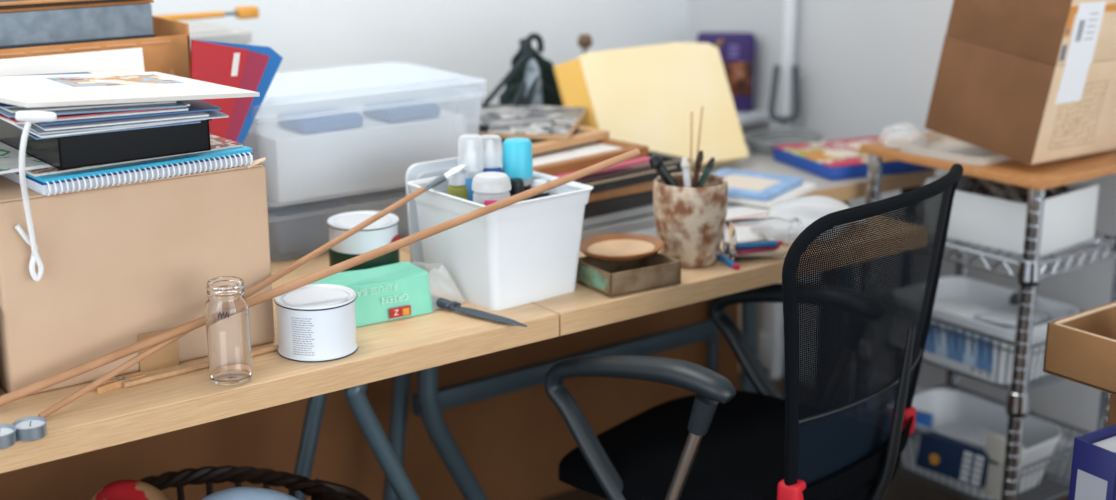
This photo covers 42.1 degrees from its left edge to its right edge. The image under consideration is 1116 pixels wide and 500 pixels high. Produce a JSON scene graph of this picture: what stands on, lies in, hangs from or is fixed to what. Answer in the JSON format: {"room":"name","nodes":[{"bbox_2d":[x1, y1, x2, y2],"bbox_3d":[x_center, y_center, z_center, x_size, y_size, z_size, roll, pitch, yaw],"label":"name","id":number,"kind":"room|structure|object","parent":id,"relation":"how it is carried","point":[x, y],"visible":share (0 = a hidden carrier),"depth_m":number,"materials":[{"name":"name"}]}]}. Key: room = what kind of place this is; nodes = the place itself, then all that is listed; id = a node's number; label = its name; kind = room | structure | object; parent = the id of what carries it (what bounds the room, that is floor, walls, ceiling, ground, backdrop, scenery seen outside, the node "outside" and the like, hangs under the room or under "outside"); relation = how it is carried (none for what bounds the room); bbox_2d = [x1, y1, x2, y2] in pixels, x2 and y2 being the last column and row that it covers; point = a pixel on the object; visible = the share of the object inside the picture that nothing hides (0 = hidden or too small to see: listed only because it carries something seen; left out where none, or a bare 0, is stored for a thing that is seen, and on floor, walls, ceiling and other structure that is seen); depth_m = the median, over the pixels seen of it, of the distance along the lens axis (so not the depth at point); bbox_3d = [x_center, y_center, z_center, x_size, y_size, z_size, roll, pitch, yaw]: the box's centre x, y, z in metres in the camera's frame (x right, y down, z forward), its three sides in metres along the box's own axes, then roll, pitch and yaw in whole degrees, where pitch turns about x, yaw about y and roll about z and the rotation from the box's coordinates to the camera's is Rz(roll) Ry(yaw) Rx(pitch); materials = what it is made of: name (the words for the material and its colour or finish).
{"room":"home office","nodes":[
{"label":"home office","id":0,"kind":"room"},
{"bbox_2d":[150,0,687,105],"bbox_3d":[-1.617,-0.613,2.659,5.110,2.600,0.100,-11,19,-36],"label":"wall","id":1,"kind":"structure","parent":0,"point":[480,39],"depth_m":3.66,"materials":[{"name":"paint"}]},
{"bbox_2d":[541,368,1068,499],"bbox_3d":[0.102,1.271,0.823,5.110,0.050,5.800,-11,19,-36],"label":"floor","id":2,"kind":"structure","parent":0,"point":[902,486],"depth_m":3.32,"materials":[{"name":"plastic"}]},
{"bbox_2d":[140,465,370,499],"bbox_3d":[-0.516,0.623,2.227,0.474,0.440,0.475,5,16,18],"label":"wicker basket","id":3,"kind":"object","parent":2,"relation":"on","point":[317,489],"visible":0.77,"depth_m":2.35,"materials":[{"name":"brown wicker"}]},
{"bbox_2d":[91,480,170,499],"bbox_3d":[-0.646,0.413,2.171,0.172,0.134,0.148,-11,19,-36],"label":"ball","id":4,"kind":"object","parent":3,"relation":"in","point":[121,489],"visible":1,"depth_m":2.16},
{"bbox_2d":[201,486,298,499],"bbox_3d":[-0.464,0.430,2.132,0.253,0.182,0.227,-3,16,-12],"label":"ball","id":5,"kind":"object","parent":3,"relation":"in","point":[244,492],"visible":1,"depth_m":2.10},
{"bbox_2d":[0,249,558,499],"bbox_3d":[-0.869,0.499,2.156,1.659,0.734,0.770,-11,19,-36],"label":"desk","id":6,"kind":"object","parent":2,"relation":"on","point":[92,421],"visible":0.46,"depth_m":2.01,"materials":[{"name":"brown wood"}]},
{"bbox_2d":[12,416,46,441],"bbox_3d":[-0.642,0.217,1.763,0.041,0.019,0.041,-11,19,-36],"label":"tealight","id":7,"kind":"object","parent":6,"relation":"on","point":[33,428],"visible":0.98,"depth_m":1.76,"materials":[{"name":"metal"}]},
{"bbox_2d":[0,48,144,75],"bbox_3d":[-0.797,-0.100,2.218,0.380,0.384,0.044,-11,19,-36],"label":"card","id":8,"kind":"object","parent":6,"relation":"on","point":[121,60],"visible":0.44,"depth_m":2.23,"materials":[{"name":"white paper"}]},
{"bbox_2d":[0,15,190,78],"bbox_3d":[-0.955,-0.149,2.344,0.650,0.415,0.321,-11,19,-36],"label":"cardboard box","id":9,"kind":"object","parent":6,"relation":"on","point":[169,52],"visible":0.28,"depth_m":2.33,"materials":[{"name":"brown cardboard"}]},
{"bbox_3d":[-1.019,-0.128,2.300,0.450,0.385,0.290,-11,19,-36],"label":"case","id":10,"kind":"object","parent":9,"relation":"in","visible":0},
{"bbox_2d":[0,3,155,48],"bbox_3d":[-0.920,-0.360,2.297,0.474,0.054,0.274,-11,19,-36],"label":"box","id":11,"kind":"object","parent":10,"relation":"on","point":[21,29],"visible":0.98,"depth_m":2.26,"materials":[{"name":"blue"}]},
{"bbox_2d":[0,157,274,394],"bbox_3d":[-0.645,0.002,2.067,0.378,0.272,0.304,-11,19,-36],"label":"cardboard box","id":12,"kind":"object","parent":6,"relation":"on","point":[127,264],"visible":0.62,"depth_m":1.93,"materials":[{"name":"brown cardboard"}]},
{"bbox_2d":[0,152,253,195],"bbox_3d":[-0.602,-0.122,2.001,0.299,0.019,0.215,-13,20,-38],"label":"spiral notebook","id":13,"kind":"object","parent":12,"relation":"on","point":[117,178],"visible":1,"depth_m":1.91,"materials":[{"name":"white paper"}]},
{"bbox_2d":[25,146,252,182],"bbox_3d":[-0.605,-0.134,2.003,0.298,0.006,0.207,-13,20,-39],"label":"magazine","id":14,"kind":"object","parent":13,"relation":"on","point":[67,175],"visible":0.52,"depth_m":1.92,"materials":[{"name":"teal paper"}]},
{"bbox_2d":[25,134,242,176],"bbox_3d":[-0.619,-0.141,2.010,0.299,0.004,0.202,-13,20,-39],"label":"magazine","id":15,"kind":"object","parent":14,"relation":"on","point":[217,143],"visible":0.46,"depth_m":1.94,"materials":[{"name":"white paper"}]},
{"bbox_2d":[0,142,52,173],"bbox_3d":[-0.787,-0.117,1.906,0.292,0.005,0.212,-13,20,-38],"label":"magazine","id":16,"kind":"object","parent":15,"relation":"on","point":[9,156],"visible":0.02,"depth_m":1.89,"materials":[{"name":"white paper"}]},
{"bbox_2d":[0,119,211,169],"bbox_3d":[-0.639,-0.170,2.004,0.211,0.044,0.296,-12,19,-36],"label":"box","id":17,"kind":"object","parent":16,"relation":"on","point":[69,152],"visible":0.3,"depth_m":1.89,"materials":[{"name":"black cardboard"}]},
{"bbox_3d":[-0.639,-0.171,2.003,0.185,0.040,0.270,-12,19,-36],"label":"paper stack","id":18,"kind":"object","parent":16,"relation":"on","visible":0},
{"bbox_2d":[14,120,200,139],"bbox_3d":[-0.636,-0.185,1.970,0.214,0.003,0.282,-10,18,-31],"label":"magazine","id":19,"kind":"object","parent":18,"relation":"on","point":[191,122],"visible":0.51,"depth_m":1.86,"materials":[{"name":"blue paper"}]},
{"bbox_2d":[0,117,206,137],"bbox_3d":[-0.635,-0.186,1.960,0.220,0.004,0.282,-11,19,-36],"label":"magazine","id":20,"kind":"object","parent":19,"relation":"on","point":[21,126],"visible":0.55,"depth_m":1.83,"materials":[{"name":"white paper"}]},
{"bbox_2d":[23,110,228,134],"bbox_3d":[-0.613,-0.191,1.965,0.246,0.004,0.282,-10,18,-32],"label":"magazine","id":21,"kind":"object","parent":20,"relation":"on","point":[213,114],"visible":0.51,"depth_m":1.85,"materials":[{"name":"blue paper"}]},
{"bbox_2d":[32,112,209,130],"bbox_3d":[-0.625,-0.194,1.961,0.214,0.004,0.282,-10,18,-33],"label":"magazine","id":22,"kind":"object","parent":21,"relation":"on","point":[195,114],"visible":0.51,"depth_m":1.85,"materials":[{"name":"white paper"}]},
{"bbox_2d":[36,100,220,125],"bbox_3d":[-0.628,-0.202,1.977,0.240,0.005,0.282,-9,18,-35],"label":"magazine","id":23,"kind":"object","parent":22,"relation":"on","point":[195,105],"visible":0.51,"depth_m":1.89,"materials":[{"name":"blue paper"}]},
{"bbox_2d":[1,107,188,124],"bbox_3d":[-0.659,-0.201,1.959,0.226,0.008,0.282,-9,19,-34],"label":"magazine","id":24,"kind":"object","parent":23,"relation":"on","point":[182,108],"visible":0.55,"depth_m":1.86,"materials":[{"name":"white paper"}]},
{"label":"magazine","id":25,"kind":"object","parent":24,"relation":"on","visible":0},
{"bbox_2d":[0,101,186,117],"bbox_3d":[-0.653,-0.205,1.933,0.225,0.012,0.282,-10,19,-33],"label":"magazine","id":26,"kind":"object","parent":25,"relation":"on","point":[177,104],"visible":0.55,"depth_m":1.83,"materials":[{"name":"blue paper"}]},
{"bbox_2d":[1,101,175,112],"bbox_3d":[-0.668,-0.210,1.938,0.213,0.012,0.282,-12,19,-36],"label":"magazine","id":27,"kind":"object","parent":26,"relation":"on","point":[55,108],"visible":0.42,"depth_m":1.82,"materials":[{"name":"white paper"}]},
{"bbox_2d":[0,72,89,108],"bbox_3d":[-0.683,-0.216,1.944,0.219,0.014,0.282,-12,20,-37],"label":"magazine","id":28,"kind":"object","parent":27,"relation":"on","point":[2,105],"visible":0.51,"depth_m":2.05,"materials":[{"name":"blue paper"}]},
{"bbox_2d":[0,72,259,107],"bbox_3d":[-0.622,-0.213,1.908,0.366,0.031,0.264,-13,20,-40],"label":"board","id":29,"kind":"object","parent":28,"relation":"on","point":[28,91],"visible":1,"depth_m":1.90,"materials":[{"name":"white"}]},
{"bbox_2d":[15,111,56,281],"bbox_3d":[-0.646,-0.063,1.787,0.047,0.234,0.095,-11,19,-36],"label":"cord","id":30,"kind":"object","parent":29,"relation":"hanging from","point":[28,117],"visible":1,"depth_m":1.77,"materials":[{"name":"white fabric"}]},
{"bbox_2d":[47,75,183,86],"bbox_3d":[-0.603,-0.231,1.976,0.155,0.001,0.095,-8,17,-40],"label":"picture","id":31,"kind":"object","parent":29,"relation":"on","point":[127,79],"depth_m":1.97},
{"bbox_2d":[122,344,278,387],"bbox_3d":[-0.478,0.157,2.001,0.255,0.008,0.008,-13,20,-39],"label":"wooden dowel","id":32,"kind":"object","parent":6,"relation":"on","point":[265,350],"visible":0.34,"depth_m":1.97,"materials":[{"name":"brown wood"}]},
{"bbox_2d":[191,40,248,137],"bbox_3d":[-0.549,-0.141,2.338,0.129,0.399,0.008,-11,19,-36],"label":"folder","id":33,"kind":"object","parent":6,"relation":"on","point":[210,62],"visible":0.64,"depth_m":2.31,"materials":[{"name":"red"}]},
{"bbox_2d":[205,276,252,384],"bbox_3d":[-0.440,0.107,1.936,0.057,0.138,0.057,-11,19,-36],"label":"glass jar","id":34,"kind":"object","parent":6,"relation":"on","point":[226,308],"visible":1,"depth_m":1.92,"materials":[{"name":"clear glass"}]},
{"bbox_2d":[197,40,282,144],"bbox_3d":[-0.530,-0.153,2.388,0.185,0.394,0.006,-11,19,-36],"label":"folder","id":35,"kind":"object","parent":6,"relation":"on","point":[275,59],"visible":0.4,"depth_m":2.38,"materials":[{"name":"blue"}]},
{"bbox_2d":[225,51,269,140],"bbox_3d":[-0.537,-0.147,2.366,0.163,0.395,0.006,-11,19,-36],"label":"folder","id":36,"kind":"object","parent":6,"relation":"on","point":[255,64],"visible":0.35,"depth_m":2.36,"materials":[{"name":"red"}]},
{"bbox_2d":[38,163,467,417],"bbox_3d":[-0.398,0.036,2.065,0.017,0.204,0.768,13,20,39],"label":"wooden dowel","id":37,"kind":"object","parent":6,"relation":"on","point":[438,180],"visible":0.97,"depth_m":2.06,"materials":[{"name":"brown wood"}]},
{"bbox_2d":[274,284,357,361],"bbox_3d":[-0.343,0.103,2.061,0.116,0.080,0.116,10,18,32],"label":"tin","id":38,"kind":"object","parent":6,"relation":"on","point":[316,322],"visible":0.92,"depth_m":2.02,"materials":[{"name":"white metal"}]},
{"bbox_2d":[292,317,313,354],"bbox_3d":[-0.353,0.120,2.011,0.032,0.054,0.002,3,16,11],"label":"print","id":39,"kind":"object","parent":38,"relation":"on","point":[302,327],"depth_m":2.01,"materials":[{"name":"grey paper"}]},
{"bbox_2d":[0,148,639,405],"bbox_3d":[-0.306,0.026,2.035,0.999,0.241,0.013,-9,18,-29],"label":"wooden dowel","id":40,"kind":"object","parent":6,"relation":"on","point":[113,356],"visible":0.93,"depth_m":2.02,"materials":[{"name":"brown wood"}]},
{"bbox_2d":[327,211,400,271],"bbox_3d":[-0.314,0.004,2.356,0.118,0.112,0.117,10,18,32],"label":"tin","id":41,"kind":"object","parent":6,"relation":"on","point":[384,231],"visible":0.5,"depth_m":2.31,"materials":[{"name":"white metal"}]},
{"bbox_2d":[308,262,432,326],"bbox_3d":[-0.274,0.065,2.229,0.269,0.062,0.105,-10,18,-32],"label":"carton","id":42,"kind":"object","parent":6,"relation":"on","point":[399,290],"visible":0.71,"depth_m":2.20,"materials":[{"name":"teal cardboard"}]},
{"bbox_2d":[356,283,407,303],"bbox_3d":[-0.271,0.069,2.175,0.101,0.027,0.008,-10,18,-32],"label":"print","id":43,"kind":"object","parent":42,"relation":"attached to","point":[367,293],"depth_m":2.18,"materials":[{"name":"white"}]},
{"bbox_2d":[405,151,500,269],"bbox_3d":[-0.157,-0.062,2.443,0.220,0.190,0.025,-11,19,-36],"label":"lid","id":44,"kind":"object","parent":6,"relation":"on","point":[417,171],"visible":0.26,"depth_m":2.39,"materials":[{"name":"white plastic"}]},
{"bbox_2d":[431,295,527,326],"bbox_3d":[-0.142,0.089,2.223,0.236,0.017,0.024,11,19,34],"label":"knife","id":45,"kind":"object","parent":6,"relation":"on","point":[437,301],"visible":0.8,"depth_m":2.21,"materials":[{"name":"grey metal"}]},
{"bbox_2d":[0,300,738,499],"bbox_3d":[-0.652,0.363,2.768,2.740,0.660,0.046,-11,19,-36],"label":"cardboard sheet","id":46,"kind":"object","parent":2,"relation":"on","point":[514,444],"visible":0.12,"depth_m":3.08,"materials":[{"name":"brown cardboard"}]},
{"bbox_2d":[383,169,927,499],"bbox_3d":[0.108,0.303,2.869,0.903,0.737,0.770,-11,19,-36],"label":"desk","id":47,"kind":"object","parent":2,"relation":"on","point":[584,308],"visible":0.35,"depth_m":2.68,"materials":[{"name":"brown wood"}]},
{"bbox_2d":[407,167,593,310],"bbox_3d":[-0.093,-0.021,2.338,0.216,0.171,0.232,-13,20,-38],"label":"tub","id":48,"kind":"object","parent":47,"relation":"on","point":[527,251],"visible":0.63,"depth_m":2.27,"materials":[{"name":"plastic"}]},
{"bbox_2d":[458,134,483,201],"bbox_3d":[-0.140,-0.065,2.345,0.044,0.243,0.044,10,18,32],"label":"paint bottle","id":49,"kind":"object","parent":48,"relation":"in","point":[472,168],"visible":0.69,"depth_m":2.31,"materials":[{"name":"white plastic"}]},
{"bbox_2d":[477,134,502,172],"bbox_3d":[-0.111,-0.069,2.373,0.042,0.237,0.042,-5,16,-17],"label":"paint bottle","id":50,"kind":"object","parent":48,"relation":"in","point":[490,165],"visible":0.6,"depth_m":2.34,"materials":[{"name":"white plastic"}]},
{"bbox_2d":[472,172,510,205],"bbox_3d":[-0.103,-0.021,2.274,0.062,0.197,0.062,-3,16,-11],"label":"paint bottle","id":51,"kind":"object","parent":48,"relation":"in","point":[488,188],"visible":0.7,"depth_m":2.23,"materials":[{"name":"white plastic"}]},
{"bbox_2d":[473,191,509,204],"bbox_3d":[-0.103,-0.011,2.277,0.058,0.175,0.058,-11,19,-36],"label":"label","id":52,"kind":"object","parent":51,"relation":"on","point":[481,197],"depth_m":2.23,"materials":[{"name":"white paper"}]},
{"bbox_2d":[502,137,532,199],"bbox_3d":[-0.066,-0.069,2.386,0.051,0.229,0.051,-5,16,-17],"label":"paint bottle","id":53,"kind":"object","parent":48,"relation":"in","point":[517,159],"visible":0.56,"depth_m":2.35,"materials":[{"name":"blue plastic"}]},
{"bbox_2d":[467,126,692,241],"bbox_3d":[0.002,-0.138,2.784,0.399,0.157,0.407,-15,21,-42],"label":"stack","id":54,"kind":"object","parent":47,"relation":"on","point":[577,157],"depth_m":2.70,"materials":[{"name":"wood"}]},
{"bbox_2d":[440,104,587,139],"bbox_3d":[-0.112,-0.263,2.902,0.310,0.020,0.310,2,16,8],"label":"board","id":55,"kind":"object","parent":54,"relation":"on","point":[505,121],"visible":0.63,"depth_m":2.89,"materials":[{"name":"grey"}]},
{"bbox_2d":[576,252,680,296],"bbox_3d":[0.113,0.035,2.380,0.141,0.040,0.110,-10,18,-31],"label":"box","id":56,"kind":"object","parent":47,"relation":"on","point":[657,270],"visible":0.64,"depth_m":2.35,"materials":[{"name":"wood"}]},
{"bbox_2d":[580,233,663,262],"bbox_3d":[0.104,0.000,2.391,0.132,0.020,0.156,14,21,41],"label":"wooden dish","id":57,"kind":"object","parent":56,"relation":"on","point":[619,247],"visible":1,"depth_m":2.41,"materials":[{"name":"brown wood"}]},
{"bbox_2d":[624,202,744,236],"bbox_3d":[0.212,-0.078,2.850,0.422,0.006,0.322,-10,19,-33],"label":"paper pad","id":58,"kind":"object","parent":47,"relation":"on","point":[651,231],"visible":0.02,"depth_m":2.69,"materials":[{"name":"white paper"}]},
{"bbox_2d":[728,182,815,207],"bbox_3d":[0.396,-0.123,2.956,0.190,0.013,0.200,11,19,33],"label":"paper","id":59,"kind":"object","parent":58,"relation":"on","point":[804,188],"visible":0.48,"depth_m":2.87,"materials":[{"name":"white paper"}]},
{"bbox_2d":[711,168,802,200],"bbox_3d":[0.379,-0.134,2.949,0.180,0.012,0.185,9,18,31],"label":"book","id":60,"kind":"object","parent":59,"relation":"on","point":[741,183],"visible":0.71,"depth_m":2.94,"materials":[{"name":"blue paper"}]},
{"bbox_2d":[726,205,864,223],"bbox_3d":[0.398,-0.057,2.759,0.320,0.002,0.220,-9,18,-30],"label":"paper sheet","id":61,"kind":"object","parent":58,"relation":"on","point":[747,211],"visible":0.25,"depth_m":2.81,"materials":[{"name":"white paper"}]},
{"bbox_2d":[653,172,727,267],"bbox_3d":[0.226,-0.050,2.490,0.128,0.145,0.128,-11,19,-36],"label":"ceramic pot","id":62,"kind":"object","parent":47,"relation":"on","point":[690,222],"visible":0.91,"depth_m":2.44,"materials":[{"name":"ceramic"}]},
{"bbox_2d":[719,217,803,260],"bbox_3d":[0.352,-0.020,2.517,0.136,0.072,0.072,-4,16,-13],"label":"plastic bag","id":63,"kind":"object","parent":47,"relation":"on","point":[768,237],"visible":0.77,"depth_m":2.49,"materials":[{"name":"white"}]},
{"bbox_2d":[765,196,856,241],"bbox_3d":[0.461,-0.065,2.653,0.211,0.062,0.138,-10,18,-31],"label":"plastic bag","id":64,"kind":"object","parent":47,"relation":"on","point":[806,208],"visible":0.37,"depth_m":2.62,"materials":[{"name":"white plastic"}]},
{"bbox_3d":[-0.407,-0.087,2.701,0.452,0.104,0.280,-11,19,-36],"label":"storage tote","id":65,"kind":"object","parent":47,"relation":"on","visible":0},
{"bbox_2d":[267,196,348,255],"bbox_3d":[-0.485,-0.055,2.625,0.145,0.075,0.200,-11,19,-36],"label":"packet","id":66,"kind":"object","parent":65,"relation":"in","point":[298,226],"visible":0.49,"depth_m":2.54,"materials":[{"name":"grey plastic"}]},
{"bbox_2d":[325,183,408,234],"bbox_3d":[-0.344,-0.084,2.728,0.190,0.075,0.200,-11,19,-36],"label":"packet","id":67,"kind":"object","parent":65,"relation":"in","point":[375,199],"visible":0.16,"depth_m":2.65,"materials":[{"name":"grey plastic"}]},
{"bbox_2d":[252,62,486,150],"bbox_3d":[-0.399,-0.222,2.644,0.482,0.185,0.300,-11,19,-36],"label":"lid","id":68,"kind":"object","parent":65,"relation":"on","point":[291,95],"visible":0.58,"depth_m":2.59,"materials":[{"name":"white"}]},
{"bbox_2d":[243,109,466,202],"bbox_3d":[-0.391,-0.187,2.648,0.385,0.110,0.235,-11,19,-36],"label":"plastic storage box","id":69,"kind":"object","parent":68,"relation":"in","point":[377,153],"visible":0.51,"depth_m":2.53,"materials":[{"name":"white plastic"}]},
{"bbox_2d":[278,112,362,133],"bbox_3d":[-0.416,-0.228,2.538,0.120,0.025,0.100,-11,19,-36],"label":"packet","id":70,"kind":"object","parent":69,"relation":"on","point":[346,120],"visible":0.73,"depth_m":2.50,"materials":[{"name":"blue plastic"}]},
{"bbox_2d":[363,103,439,122],"bbox_3d":[-0.284,-0.254,2.634,0.110,0.025,0.100,-11,19,-36],"label":"packet","id":71,"kind":"object","parent":69,"relation":"on","point":[429,110],"visible":0.69,"depth_m":2.59,"materials":[{"name":"blue plastic"}]},
{"bbox_2d":[544,163,962,499],"bbox_3d":[0.310,0.316,2.419,0.579,0.936,0.585,12,19,37],"label":"office chair","id":72,"kind":"object","parent":2,"relation":"on","point":[721,441],"visible":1,"depth_m":2.22,"materials":[{"name":"black fabric"}]},
{"bbox_2d":[688,394,718,435],"bbox_3d":[0.214,0.243,2.143,0.048,0.064,0.036,12,19,37],"label":"socket","id":73,"kind":"object","parent":72,"relation":"attached to","point":[704,407],"depth_m":2.13,"materials":[{"name":"black plastic"}]},
{"bbox_2d":[700,128,935,405],"bbox_3d":[0.546,0.135,3.387,0.435,0.766,0.430,-11,19,-36],"label":"side table","id":74,"kind":"object","parent":2,"relation":"on","point":[842,190],"depth_m":3.25,"materials":[{"name":"grey laminate"}]},
{"bbox_2d":[553,42,748,168],"bbox_3d":[0.206,-0.302,3.151,0.440,0.274,0.167,-12,19,-36],"label":"folder","id":75,"kind":"object","parent":74,"relation":"on","point":[647,95],"visible":0.73,"depth_m":3.13,"materials":[{"name":"yellow"}]},
{"bbox_2d":[773,136,939,180],"bbox_3d":[0.677,-0.210,3.271,0.300,0.034,0.240,-7,17,-22],"label":"picture book","id":76,"kind":"object","parent":74,"relation":"on","point":[831,160],"visible":0.7,"depth_m":3.20,"materials":[{"name":"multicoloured paper"}]},
{"bbox_2d":[853,131,1115,499],"bbox_3d":[0.950,0.183,3.119,0.457,0.820,0.444,-11,19,-36],"label":"wire rack","id":77,"kind":"object","parent":2,"relation":"on","point":[1037,178],"visible":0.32,"depth_m":2.89,"materials":[{"name":"silver metal"}]},
{"bbox_2d":[879,122,1011,165],"bbox_3d":[0.800,-0.227,2.967,0.170,0.050,0.273,-13,20,-39],"label":"plastic bag","id":78,"kind":"object","parent":77,"relation":"on","point":[949,151],"visible":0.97,"depth_m":2.96,"materials":[{"name":"beige plastic"}]},
{"bbox_2d":[898,133,1011,165],"bbox_3d":[0.821,-0.205,2.949,0.170,0.018,0.210,-13,20,-39],"label":"tray","id":79,"kind":"object","parent":78,"relation":"on","point":[949,151],"depth_m":2.95,"materials":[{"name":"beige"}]},
{"bbox_2d":[916,432,988,487],"bbox_3d":[0.836,0.438,3.036,0.071,0.081,0.160,-14,21,-41],"label":"packet","id":80,"kind":"object","parent":77,"relation":"in","point":[938,453],"visible":0.91,"depth_m":3.01,"materials":[{"name":"blue cardboard"}]},
{"bbox_2d":[867,383,1089,499],"bbox_3d":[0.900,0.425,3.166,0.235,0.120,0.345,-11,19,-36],"label":"plastic basket","id":81,"kind":"object","parent":77,"relation":"in","point":[1040,440],"visible":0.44,"depth_m":3.22,"materials":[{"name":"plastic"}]},
{"bbox_2d":[935,421,1005,446],"bbox_3d":[0.909,0.413,3.170,0.150,0.029,0.111,14,21,41],"label":"packet","id":82,"kind":"object","parent":81,"relation":"in","point":[972,434],"visible":0.29,"depth_m":3.18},
{"bbox_2d":[877,293,1083,391],"bbox_3d":[0.915,0.178,3.090,0.293,0.112,0.404,-11,19,-36],"label":"wire basket","id":83,"kind":"object","parent":77,"relation":"on","point":[937,320],"depth_m":2.94,"materials":[{"name":"silver metal"}]},
{"bbox_2d":[894,276,1079,383],"bbox_3d":[0.900,0.168,3.075,0.242,0.124,0.342,-11,19,-36],"label":"container","id":84,"kind":"object","parent":77,"relation":"in","point":[971,290],"visible":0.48,"depth_m":3.01,"materials":[{"name":"plastic"}]},
{"bbox_2d":[890,297,1015,370],"bbox_3d":[0.846,0.169,3.098,0.160,0.100,0.220,-11,19,-36],"label":"pack","id":85,"kind":"object","parent":84,"relation":"in","point":[960,307],"visible":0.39,"depth_m":3.07},
{"bbox_2d":[979,306,1047,327],"bbox_3d":[0.952,0.141,3.031,0.100,0.018,0.120,13,20,39],"label":"pack","id":86,"kind":"object","parent":84,"relation":"in","point":[1007,316],"visible":0.76,"depth_m":3.02},
{"bbox_2d":[979,432,1023,499],"bbox_3d":[0.900,0.445,2.943,0.021,0.130,0.090,-8,18,-28],"label":"packet","id":87,"kind":"object","parent":77,"relation":"in","point":[995,445],"visible":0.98,"depth_m":2.95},
{"bbox_2d":[897,212,1115,278],"bbox_3d":[0.915,-0.023,3.034,0.327,0.035,0.402,-11,19,-36],"label":"wire shelf","id":88,"kind":"object","parent":77,"relation":"attached to","point":[1030,267],"depth_m":2.87,"materials":[{"name":"silver metal"}]},
{"bbox_2d":[924,174,1098,256],"bbox_3d":[0.924,-0.084,2.966,0.220,0.115,0.260,-13,20,-39],"label":"bin","id":89,"kind":"object","parent":77,"relation":"on","point":[1069,219],"visible":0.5,"depth_m":2.88,"materials":[{"name":"white plastic"}]},
{"bbox_2d":[963,177,1068,203],"bbox_3d":[0.924,-0.098,2.962,0.200,0.122,0.240,-13,20,-39],"label":"tangled cables","id":90,"kind":"object","parent":89,"relation":"in","point":[990,188],"visible":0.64,"depth_m":2.92,"materials":[{"name":"black plastic"}]},
{"bbox_2d":[925,0,1115,164],"bbox_3d":[0.973,-0.380,2.894,0.374,0.372,0.290,-13,20,-39],"label":"cardboard box","id":91,"kind":"object","parent":77,"relation":"on","point":[1030,82],"visible":1,"depth_m":2.77,"materials":[{"name":"brown cardboard"}]},
{"bbox_2d":[1075,13,1098,41],"bbox_3d":[0.990,-0.417,2.712,0.062,0.052,0.002,-10,27,-40],"label":"label","id":92,"kind":"object","parent":91,"relation":"attached to","point":[1077,36],"depth_m":2.70,"materials":[{"name":"white paper"}]},
{"bbox_2d":[1107,394,1115,426],"bbox_3d":[1.074,0.495,2.379,0.261,0.614,0.270,-11,19,-36],"label":"cardboard box","id":93,"kind":"object","parent":2,"relation":"on","point":[1112,409],"visible":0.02,"depth_m":2.34,"materials":[{"name":"brown cardboard"}]},
{"bbox_2d":[1043,301,1115,394],"bbox_3d":[1.019,0.162,2.276,0.360,0.082,0.340,-11,19,-36],"label":"carton","id":94,"kind":"object","parent":93,"relation":"on","point":[1080,347],"visible":1,"depth_m":2.27,"materials":[{"name":"cardboard"}]},
{"bbox_3d":[0.900,0.721,2.182,0.270,0.285,0.300,-11,19,-36],"label":"carton","id":95,"kind":"object","parent":2,"relation":"on","visible":0},
{"bbox_2d":[1068,424,1115,499],"bbox_3d":[0.848,0.416,2.154,0.201,0.315,0.075,-10,18,-32],"label":"ring binder","id":96,"kind":"object","parent":95,"relation":"on","point":[1093,469],"visible":1,"depth_m":2.08,"materials":[{"name":"blue cardboard"}]},
{"bbox_3d":[-0.908,0.272,2.967,2.612,0.731,0.600,-11,19,-36],"label":"desk","id":97,"kind":"object","parent":2,"relation":"on","visible":0},
{"bbox_2d":[179,19,251,50],"bbox_3d":[-0.850,-0.271,2.914,0.412,0.345,0.300,-11,19,-36],"label":"storage tote","id":98,"kind":"object","parent":97,"relation":"on","point":[198,29],"visible":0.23,"depth_m":2.86,"materials":[{"name":"white plastic"}]},
{"bbox_2d":[154,6,258,20],"bbox_3d":[-0.752,-0.465,2.898,0.328,0.024,0.028,-11,19,-36],"label":"brush","id":99,"kind":"object","parent":98,"relation":"on","point":[244,12],"visible":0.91,"depth_m":2.94,"materials":[{"name":"orange wood"}]},
{"bbox_2d":[480,33,562,106],"bbox_3d":[-0.039,-0.328,3.182,0.382,0.312,0.203,-9,18,-30],"label":"cloth bag","id":100,"kind":"object","parent":97,"relation":"on","point":[531,79],"visible":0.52,"depth_m":3.09,"materials":[{"name":"black fabric"}]},
{"bbox_2d":[687,0,1115,443],"bbox_3d":[2.130,-0.399,1.887,0.100,2.600,5.700,-11,19,-36],"label":"wall","id":101,"kind":"structure","parent":0,"point":[867,67],"depth_m":3.62,"materials":[{"name":"grey paint"}]},
{"bbox_2d":[736,110,768,125],"bbox_3d":[0.366,-0.318,4.010,0.268,0.145,0.337,-11,19,-36],"label":"wall shelf","id":102,"kind":"object","parent":101,"relation":"attached to","point":[745,118],"visible":0.05,"depth_m":3.91,"materials":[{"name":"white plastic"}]},
{"bbox_2d":[697,32,755,111],"bbox_3d":[0.454,-0.483,3.936,0.156,0.212,0.058,1,16,5],"label":"pack","id":103,"kind":"object","parent":102,"relation":"on","point":[737,51],"visible":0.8,"depth_m":3.90,"materials":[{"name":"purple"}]},
{"bbox_2d":[768,0,796,378],"bbox_3d":[0.608,-0.900,3.695,0.063,2.600,0.052,-11,19,-36],"label":"pipe","id":104,"kind":"object","parent":101,"relation":"attached to","point":[790,6],"visible":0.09,"depth_m":3.82,"materials":[{"name":"white plastic"}]},
{"bbox_2d":[768,65,800,122],"bbox_3d":[0.596,-0.408,3.803,0.084,0.151,0.024,1,16,4],"label":"strap","id":105,"kind":"object","parent":104,"relation":"hanging from","point":[796,83],"visible":1,"depth_m":3.80,"materials":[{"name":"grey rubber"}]},
{"bbox_2d":[756,330,1073,483],"bbox_3d":[2.084,0.815,2.187,0.015,0.100,5.700,-11,19,-36],"label":"baseboard","id":106,"kind":"structure","parent":101,"relation":"attached to","point":[763,339],"depth_m":3.97,"materials":[{"name":"white plastic"}]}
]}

